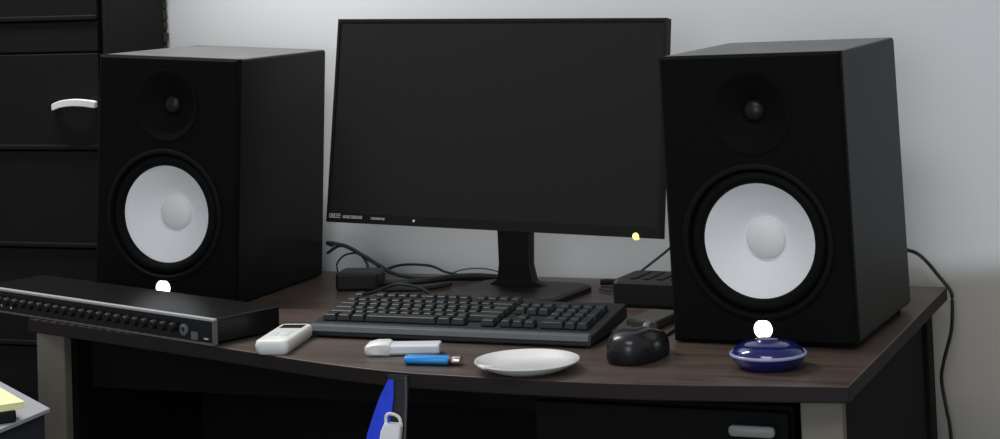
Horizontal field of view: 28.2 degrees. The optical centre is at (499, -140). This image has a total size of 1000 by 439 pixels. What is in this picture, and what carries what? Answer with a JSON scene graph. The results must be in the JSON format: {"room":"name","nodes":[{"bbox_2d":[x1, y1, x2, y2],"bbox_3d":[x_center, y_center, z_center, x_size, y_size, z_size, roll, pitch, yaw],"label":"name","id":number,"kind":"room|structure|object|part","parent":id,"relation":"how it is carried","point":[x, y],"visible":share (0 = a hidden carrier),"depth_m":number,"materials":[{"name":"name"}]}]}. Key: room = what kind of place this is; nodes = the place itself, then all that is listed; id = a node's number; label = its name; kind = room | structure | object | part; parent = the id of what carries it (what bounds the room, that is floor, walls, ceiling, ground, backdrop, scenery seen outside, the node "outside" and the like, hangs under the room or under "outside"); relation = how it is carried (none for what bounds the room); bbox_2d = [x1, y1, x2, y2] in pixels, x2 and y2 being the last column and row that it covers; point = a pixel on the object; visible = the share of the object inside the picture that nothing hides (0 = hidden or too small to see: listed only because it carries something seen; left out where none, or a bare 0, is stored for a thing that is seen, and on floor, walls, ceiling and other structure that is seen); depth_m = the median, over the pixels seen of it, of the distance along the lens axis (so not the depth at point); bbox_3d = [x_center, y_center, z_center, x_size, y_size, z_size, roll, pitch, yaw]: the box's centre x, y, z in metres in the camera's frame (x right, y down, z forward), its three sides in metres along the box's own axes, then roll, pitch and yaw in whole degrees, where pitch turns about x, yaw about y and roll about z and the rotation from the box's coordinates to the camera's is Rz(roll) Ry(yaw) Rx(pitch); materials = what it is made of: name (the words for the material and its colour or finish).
{"room":"studio","nodes":[
{"label":"studio","id":0,"kind":"room"},
{"bbox_2d":[166,0,999,438],"bbox_3d":[0.438,0.135,3.344,5.800,2.600,0.120,-3,-3,22],"label":"wall","id":1,"kind":"structure","parent":0,"point":[947,52],"depth_m":3.21,"materials":[{"name":"paint"}]},
{"bbox_3d":[-0.252,1.418,1.430,5.800,0.100,4.102,-3,-3,22],"label":"floor","id":2,"kind":"structure","parent":0,"visible":0},
{"bbox_2d":[0,382,49,438],"bbox_3d":[-0.861,1.100,2.643,0.505,0.700,0.720,-3,-3,22],"label":"side table","id":3,"kind":"object","parent":2,"relation":"on","point":[29,423],"visible":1,"depth_m":2.68,"materials":[{"name":"grey laminate"}]},
{"bbox_2d":[0,410,15,423],"bbox_3d":[-0.715,0.737,2.662,0.100,0.016,0.140,0,-3,-30],"label":"case","id":4,"kind":"object","parent":3,"relation":"on","point":[5,416],"visible":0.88,"depth_m":2.62,"materials":[{"name":"black"}]},
{"bbox_2d":[0,388,24,411],"bbox_3d":[-0.704,0.724,2.669,0.097,0.009,0.133,0,-3,-30],"label":"pad","id":5,"kind":"object","parent":4,"relation":"on","point":[8,401],"visible":1,"depth_m":2.64,"materials":[{"name":"beige paper"}]},
{"bbox_2d":[0,0,168,401],"bbox_3d":[-0.939,0.702,3.685,0.652,1.605,0.223,-3,-3,22],"label":"chest","id":6,"kind":"object","parent":2,"relation":"on","point":[50,50],"visible":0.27,"depth_m":3.54,"materials":[{"name":"black wood"}]},
{"bbox_3d":[-0.966,0.955,3.595,0.610,0.169,0.022,-3,-3,22],"label":"drawer","id":7,"kind":"part","parent":6,"relation":"part of","materials":[{"name":"black wood"}]},
{"bbox_3d":[-0.972,0.783,3.604,0.610,0.170,0.022,-3,-3,22],"label":"drawer","id":8,"kind":"part","parent":6,"relation":"part of","materials":[{"name":"black wood"}]},
{"bbox_3d":[-0.979,0.611,3.613,0.610,0.169,0.022,-3,-3,22],"label":"drawer","id":9,"kind":"part","parent":6,"relation":"part of","materials":[{"name":"black wood"}]},
{"bbox_3d":[-0.994,0.210,3.632,0.610,0.172,0.022,-3,-3,22],"label":"drawer","id":10,"kind":"part","parent":6,"relation":"part of","materials":[{"name":"black wood"}]},
{"bbox_3d":[-0.989,0.325,3.629,0.610,0.053,0.018,-3,-3,22],"label":"drawer","id":11,"kind":"part","parent":6,"relation":"part of","materials":[{"name":"black wood"}]},
{"bbox_3d":[-0.985,0.439,3.621,0.610,0.169,0.022,-3,-3,22],"label":"drawer","id":12,"kind":"part","parent":6,"relation":"part of","materials":[{"name":"black wood"}]},
{"bbox_3d":[-0.753,0.430,3.510,0.090,0.021,0.020,-3,-3,22],"label":"handle","id":13,"kind":"part","parent":6,"relation":"part of","materials":[{"name":"white plastic"}]},
{"bbox_3d":[-0.645,0.698,3.581,0.012,1.580,0.197,-3,-3,22],"label":"panel","id":14,"kind":"part","parent":6,"relation":"part of","materials":[{"name":"black wood"}]},
{"bbox_2d":[28,271,946,438],"bbox_3d":[-0.057,1.062,2.975,1.345,0.750,0.773,-3,-3,22],"label":"desk","id":15,"kind":"object","parent":2,"relation":"on","point":[95,383],"visible":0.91,"depth_m":2.98,"materials":[{"name":"brown wood"}]},
{"bbox_3d":[-0.685,1.095,3.100,0.051,0.718,0.022,-3,-3,22],"label":"leg","id":16,"kind":"part","parent":15,"relation":"part of","materials":[{"name":"grey metal"}]},
{"bbox_3d":[-0.599,1.034,3.319,0.018,0.580,0.375,-3,-3,22],"label":"panel","id":17,"kind":"part","parent":15,"relation":"part of","materials":[{"name":"black wood"}]},
{"bbox_2d":[0,275,278,345],"bbox_3d":[-0.590,0.692,3.082,0.600,0.039,0.139,-5,-4,42],"label":"audio interface","id":18,"kind":"object","parent":15,"relation":"on","point":[203,320],"visible":1,"depth_m":3.00,"materials":[{"name":"black metal"}]},
{"bbox_3d":[-0.788,0.703,3.176,0.014,0.014,0.012,-5,-4,42],"label":"knob","id":19,"kind":"part","parent":18,"relation":"part of","materials":[{"name":"black plastic"}]},
{"bbox_3d":[-0.771,0.702,3.161,0.014,0.014,0.012,-5,-4,42],"label":"knob","id":20,"kind":"part","parent":18,"relation":"part of","materials":[{"name":"black plastic"}]},
{"bbox_3d":[-0.755,0.700,3.146,0.014,0.014,0.012,-5,-4,42],"label":"knob","id":21,"kind":"part","parent":18,"relation":"part of","materials":[{"name":"black plastic"}]},
{"bbox_3d":[-0.738,0.699,3.131,0.014,0.014,0.012,-5,-4,42],"label":"knob","id":22,"kind":"part","parent":18,"relation":"part of","materials":[{"name":"black plastic"}]},
{"bbox_3d":[-0.722,0.698,3.116,0.014,0.014,0.012,-5,-4,42],"label":"knob","id":23,"kind":"part","parent":18,"relation":"part of","materials":[{"name":"black plastic"}]},
{"bbox_3d":[-0.706,0.696,3.102,0.014,0.014,0.012,-5,-4,42],"label":"knob","id":24,"kind":"part","parent":18,"relation":"part of","materials":[{"name":"black plastic"}]},
{"bbox_3d":[-0.689,0.695,3.087,0.014,0.014,0.012,-5,-4,42],"label":"knob","id":25,"kind":"part","parent":18,"relation":"part of","materials":[{"name":"black plastic"}]},
{"bbox_3d":[-0.673,0.694,3.072,0.014,0.014,0.012,-5,-4,42],"label":"knob","id":26,"kind":"part","parent":18,"relation":"part of","materials":[{"name":"black plastic"}]},
{"bbox_3d":[-0.656,0.692,3.057,0.014,0.014,0.012,-5,-4,42],"label":"knob","id":27,"kind":"part","parent":18,"relation":"part of","materials":[{"name":"black plastic"}]},
{"bbox_3d":[-0.640,0.691,3.042,0.014,0.014,0.012,-5,-4,42],"label":"knob","id":28,"kind":"part","parent":18,"relation":"part of","materials":[{"name":"black plastic"}]},
{"bbox_3d":[-0.624,0.690,3.027,0.014,0.014,0.012,-5,-4,42],"label":"knob","id":29,"kind":"part","parent":18,"relation":"part of","materials":[{"name":"black plastic"}]},
{"bbox_3d":[-0.607,0.688,3.012,0.014,0.014,0.012,-5,-4,42],"label":"knob","id":30,"kind":"part","parent":18,"relation":"part of","materials":[{"name":"black plastic"}]},
{"bbox_3d":[-0.591,0.687,2.997,0.014,0.014,0.012,-5,-4,42],"label":"knob","id":31,"kind":"part","parent":18,"relation":"part of","materials":[{"name":"black plastic"}]},
{"bbox_3d":[-0.628,0.673,3.042,0.600,0.004,0.008,-5,-4,42],"label":"trim","id":32,"kind":"part","parent":18,"relation":"part of","materials":[{"name":"silver metal"}]},
{"bbox_3d":[-0.627,0.708,3.040,0.600,0.003,0.008,-5,-4,42],"label":"trim","id":33,"kind":"part","parent":18,"relation":"part of","materials":[{"name":"grey metal"}]},
{"bbox_3d":[-0.575,0.685,2.982,0.014,0.014,0.012,-5,-4,42],"label":"knob","id":34,"kind":"part","parent":18,"relation":"part of","materials":[{"name":"black plastic"}]},
{"bbox_3d":[-0.558,0.684,2.967,0.014,0.014,0.012,-5,-4,42],"label":"knob","id":35,"kind":"part","parent":18,"relation":"part of","materials":[{"name":"black plastic"}]},
{"bbox_3d":[-0.542,0.683,2.953,0.014,0.014,0.012,-5,-4,42],"label":"knob","id":36,"kind":"part","parent":18,"relation":"part of","materials":[{"name":"black plastic"}]},
{"bbox_3d":[-0.525,0.681,2.938,0.014,0.014,0.012,-5,-4,42],"label":"knob","id":37,"kind":"part","parent":18,"relation":"part of","materials":[{"name":"black plastic"}]},
{"bbox_3d":[-0.509,0.680,2.923,0.014,0.014,0.012,-5,-4,42],"label":"knob","id":38,"kind":"part","parent":18,"relation":"part of","materials":[{"name":"black plastic"}]},
{"bbox_3d":[-0.492,0.679,2.908,0.014,0.014,0.012,-5,-4,42],"label":"knob","id":39,"kind":"part","parent":18,"relation":"part of","materials":[{"name":"black plastic"}]},
{"bbox_3d":[-0.476,0.677,2.893,0.014,0.014,0.012,-5,-4,42],"label":"knob","id":40,"kind":"part","parent":18,"relation":"part of","materials":[{"name":"black plastic"}]},
{"bbox_2d":[180,324,188,335],"bbox_3d":[-0.457,0.678,2.881,0.017,0.017,0.004,-5,-4,42],"label":"socket","id":41,"kind":"object","parent":18,"relation":"attached to","point":[185,332],"depth_m":2.88,"materials":[{"name":"grey metal"}]},
{"bbox_2d":[191,331,197,339],"bbox_3d":[-0.439,0.683,2.866,0.014,0.011,0.002,-5,-4,42],"label":"switch","id":42,"kind":"object","parent":18,"relation":"attached to","point":[194,334],"depth_m":2.86,"materials":[{"name":"grey plastic"}]},
{"bbox_3d":[-0.406,0.674,2.840,0.002,0.033,0.008,-5,-4,42],"label":"trim","id":43,"kind":"part","parent":18,"relation":"part of","materials":[{"name":"grey metal"}]},
{"bbox_3d":[-0.514,1.110,3.517,0.058,0.718,0.050,-3,-3,22],"label":"leg","id":44,"kind":"part","parent":15,"relation":"part of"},
{"bbox_2d":[96,45,324,301],"bbox_3d":[-0.483,0.518,3.358,0.276,0.404,0.324,-3,-3,21],"label":"speaker","id":45,"kind":"object","parent":15,"relation":"on","point":[211,158],"visible":0.98,"depth_m":3.24},
{"bbox_2d":[156,281,169,291],"bbox_3d":[-0.542,0.687,3.205,0.026,0.026,0.002,0,-2,21],"label":"light","id":46,"kind":"object","parent":45,"relation":"attached to","point":[161,285],"depth_m":3.20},
{"bbox_2d":[255,324,312,354],"bbox_3d":[-0.305,0.677,2.823,0.050,0.021,0.131,-3,-3,11],"label":"remote control","id":47,"kind":"object","parent":15,"relation":"on","point":[285,338],"visible":1,"depth_m":2.79,"materials":[{"name":"white plastic"}]},
{"bbox_3d":[-0.087,0.749,2.918,1.185,0.090,0.018,-3,-3,22],"label":"rail","id":48,"kind":"part","parent":15,"relation":"part of","materials":[{"name":"black wood"}]},
{"bbox_2d":[336,252,377,271],"bbox_3d":[-0.246,0.693,3.440,0.080,0.036,0.014,-3,-3,22],"label":"cable","id":49,"kind":"object","parent":15,"relation":"on","point":[341,257],"visible":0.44,"depth_m":3.44,"materials":[{"name":"black plastic"}]},
{"bbox_2d":[326,246,388,279],"bbox_3d":[-0.221,0.684,3.391,0.190,0.057,0.022,-5,-4,40],"label":"cable","id":50,"kind":"object","parent":15,"relation":"on","point":[334,247],"visible":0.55,"depth_m":3.43,"materials":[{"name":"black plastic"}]},
{"bbox_2d":[335,268,384,290],"bbox_3d":[-0.231,0.694,3.302,0.072,0.030,0.060,-3,-3,10],"label":"power adapter","id":51,"kind":"object","parent":15,"relation":"on","point":[347,279],"visible":0.95,"depth_m":3.27,"materials":[{"name":"black plastic"}]},
{"bbox_3d":[0.045,1.005,3.220,1.190,0.580,0.018,-3,-3,22],"label":"modesty panel","id":52,"kind":"part","parent":15,"relation":"part of","materials":[{"name":"black wood"}]},
{"bbox_2d":[366,374,408,438],"bbox_3d":[-0.152,0.752,2.603,0.071,0.157,0.024,-3,-3,22],"label":"lanyard","id":53,"kind":"object","parent":15,"relation":"hanging from","point":[389,419],"visible":1,"depth_m":2.60,"materials":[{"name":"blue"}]},
{"bbox_3d":[-0.123,0.746,2.593,0.010,0.146,0.004,-2,-3,-4],"label":"seam cord","id":54,"kind":"part","parent":53,"relation":"part of","materials":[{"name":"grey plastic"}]},
{"bbox_2d":[366,283,431,294],"bbox_3d":[-0.158,0.687,3.186,0.132,0.024,0.034,-5,-4,41],"label":"cable","id":55,"kind":"object","parent":15,"relation":"on","point":[394,284],"visible":0.73,"depth_m":3.19,"materials":[{"name":"black plastic"}]},
{"bbox_2d":[365,339,441,355],"bbox_3d":[-0.133,0.667,2.733,0.104,0.018,0.034,-2,-3,7],"label":"white dongle","id":56,"kind":"object","parent":15,"relation":"on","point":[379,347],"visible":1,"depth_m":2.72,"materials":[{"name":"white plastic"}]},
{"bbox_2d":[326,241,483,280],"bbox_3d":[-0.149,0.676,3.377,0.334,0.065,0.058,-3,-3,22],"label":"cable","id":57,"kind":"object","parent":15,"relation":"on","point":[329,243],"visible":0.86,"depth_m":3.38,"materials":[{"name":"teal plastic"}]},
{"bbox_2d":[382,281,451,291],"bbox_3d":[-0.133,0.697,3.253,0.119,0.010,0.038,-1,-3,-16],"label":"cable","id":58,"kind":"object","parent":15,"relation":"on","point":[448,283],"visible":0.9,"depth_m":3.24,"materials":[{"name":"black plastic"}]},
{"bbox_2d":[388,263,457,273],"bbox_3d":[-0.139,0.700,3.418,0.146,0.019,0.009,-3,-3,24],"label":"cable","id":59,"kind":"object","parent":15,"relation":"on","point":[403,264],"visible":0.83,"depth_m":3.42,"materials":[{"name":"black plastic"}]},
{"bbox_2d":[404,354,462,364],"bbox_3d":[-0.089,0.665,2.655,0.078,0.012,0.023,-3,-3,16],"label":"lighter","id":60,"kind":"object","parent":15,"relation":"on","point":[409,358],"visible":1,"depth_m":2.65,"materials":[{"name":"blue plastic"}]},
{"bbox_2d":[451,356,462,364],"bbox_3d":[-0.056,0.663,2.646,0.011,0.011,0.020,-3,-3,16],"label":"hood","id":61,"kind":"object","parent":60,"relation":"attached to","point":[455,360],"depth_m":2.64,"materials":[{"name":"silver metal"}]},
{"bbox_2d":[383,273,497,285],"bbox_3d":[-0.104,0.696,3.313,0.234,0.015,0.034,-2,-3,1],"label":"cable","id":62,"kind":"object","parent":15,"relation":"on","point":[462,276],"visible":0.7,"depth_m":3.31,"materials":[{"name":"black plastic"}]},
{"bbox_2d":[310,291,626,347],"bbox_3d":[-0.050,0.659,2.875,0.438,0.042,0.160,-3,-3,22],"label":"keyboard","id":63,"kind":"object","parent":15,"relation":"on","point":[494,319],"visible":0.99,"depth_m":2.84,"materials":[{"name":"black plastic"}]},
{"bbox_2d":[453,268,497,272],"bbox_3d":[-0.038,0.697,3.386,0.096,0.012,0.002,-3,-3,22],"label":"cable","id":64,"kind":"object","parent":15,"relation":"on","point":[465,268],"visible":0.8,"depth_m":3.39,"materials":[{"name":"grey plastic"}]},
{"bbox_2d":[326,18,670,301],"bbox_3d":[-0.001,0.471,3.194,0.601,0.446,0.170,-4,-3,27],"label":"computer monitor","id":65,"kind":"object","parent":15,"relation":"on","point":[515,128],"visible":0.97,"depth_m":3.17,"materials":[{"name":"black plastic"}]},
{"bbox_2d":[632,233,639,239],"bbox_3d":[0.207,0.571,3.027,0.011,0.011,0.012,-3,-11,28],"label":"light","id":66,"kind":"object","parent":65,"relation":"attached to","point":[635,236],"depth_m":3.02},
{"bbox_2d":[474,349,579,376],"bbox_3d":[0.035,0.655,2.594,0.138,0.016,0.138,-3,-3,22],"label":"shallow dish","id":67,"kind":"object","parent":15,"relation":"on","point":[515,362],"visible":1,"depth_m":2.61,"materials":[{"name":"white ceramic"}]},
{"bbox_2d":[600,279,614,284],"bbox_3d":[0.245,0.679,3.191,0.191,0.012,0.020,-4,-3,34],"label":"cable","id":68,"kind":"object","parent":15,"relation":"on","point":[602,281],"visible":0.2,"depth_m":3.23,"materials":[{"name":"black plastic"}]},
{"bbox_2d":[599,247,669,291],"bbox_3d":[0.220,0.635,3.151,0.148,0.095,0.017,-4,-3,26],"label":"cable","id":69,"kind":"object","parent":15,"relation":"on","point":[668,249],"visible":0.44,"depth_m":3.15,"materials":[{"name":"grey plastic"}]},
{"bbox_2d":[606,321,674,365],"bbox_3d":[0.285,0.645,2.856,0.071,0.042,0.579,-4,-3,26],"label":"computer mouse","id":70,"kind":"object","parent":15,"relation":"on","point":[627,345],"visible":0.85,"depth_m":2.61,"materials":[{"name":"black plastic"}]},
{"bbox_2d":[613,270,672,307],"bbox_3d":[0.260,0.656,3.050,0.150,0.042,0.100,-4,-3,26],"label":"box","id":71,"kind":"object","parent":15,"relation":"on","point":[639,288],"visible":0.41,"depth_m":3.02,"materials":[{"name":"black plastic"}]},
{"bbox_2d":[627,309,673,328],"bbox_3d":[0.223,0.664,2.884,0.048,0.014,0.090,-4,-3,28],"label":"case","id":72,"kind":"object","parent":15,"relation":"on","point":[660,318],"visible":0.62,"depth_m":2.86,"materials":[{"name":"grey plastic"}]},
{"bbox_2d":[729,336,806,372],"bbox_3d":[0.344,0.631,2.558,0.100,0.037,0.100,-3,-3,22],"label":"lidded dish","id":73,"kind":"object","parent":15,"relation":"on","point":[767,354],"visible":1,"depth_m":2.53,"materials":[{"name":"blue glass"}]},
{"bbox_3d":[0.344,0.622,2.559,0.093,0.019,0.093,-3,-3,22],"label":"lid","id":74,"kind":"part","parent":73,"relation":"part of","materials":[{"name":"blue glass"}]},
{"bbox_2d":[732,357,804,372],"bbox_3d":[0.345,0.641,2.558,0.097,0.018,0.097,-3,-3,22],"label":"bowl","id":75,"kind":"object","parent":73,"relation":"attached to","point":[754,364],"depth_m":2.52,"materials":[{"name":"blue ceramic"}]},
{"bbox_2d":[658,37,909,347],"bbox_3d":[0.410,0.465,2.842,0.257,0.398,0.323,-4,-3,24],"label":"speaker","id":76,"kind":"object","parent":15,"relation":"on","point":[786,210],"visible":1,"depth_m":2.72},
{"bbox_2d":[754,321,771,336],"bbox_3d":[0.355,0.633,2.690,0.026,0.026,0.002,-4,-3,24],"label":"light","id":77,"kind":"object","parent":76,"relation":"attached to","point":[761,328],"depth_m":2.69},
{"bbox_3d":[0.413,1.022,2.449,0.053,0.718,0.022,-3,-3,22],"label":"leg","id":78,"kind":"part","parent":15,"relation":"part of","materials":[{"name":"grey metal"}]},
{"bbox_3d":[0.538,0.964,2.761,0.018,0.580,0.570,-3,-3,22],"label":"panel","id":79,"kind":"part","parent":15,"relation":"part of","materials":[{"name":"black wood"}]},
{"bbox_3d":[0.654,1.043,3.051,0.040,0.718,0.050,-3,-3,22],"label":"leg","id":80,"kind":"part","parent":15,"relation":"part of","materials":[{"name":"grey metal"}]},
{"bbox_2d":[907,248,953,438],"bbox_3d":[0.690,0.999,3.062,0.301,0.839,0.115,-2,-3,2],"label":"cable","id":81,"kind":"object","parent":15,"relation":"hanging from","point":[918,254],"visible":0.83,"depth_m":3.11,"materials":[{"name":"black plastic"}]},
{"bbox_2d":[536,396,801,438],"bbox_3d":[0.247,1.059,2.650,0.350,0.700,0.186,-3,-3,22],"label":"drawer pedestal","id":82,"kind":"object","parent":2,"relation":"on","point":[556,417],"visible":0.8,"depth_m":2.60,"materials":[{"name":"grey wood"}]},
{"bbox_3d":[0.322,0.727,2.541,0.060,0.014,0.018,-3,-3,22],"label":"handle","id":83,"kind":"part","parent":82,"relation":"part of","materials":[{"name":"grey metal"}]}
]}

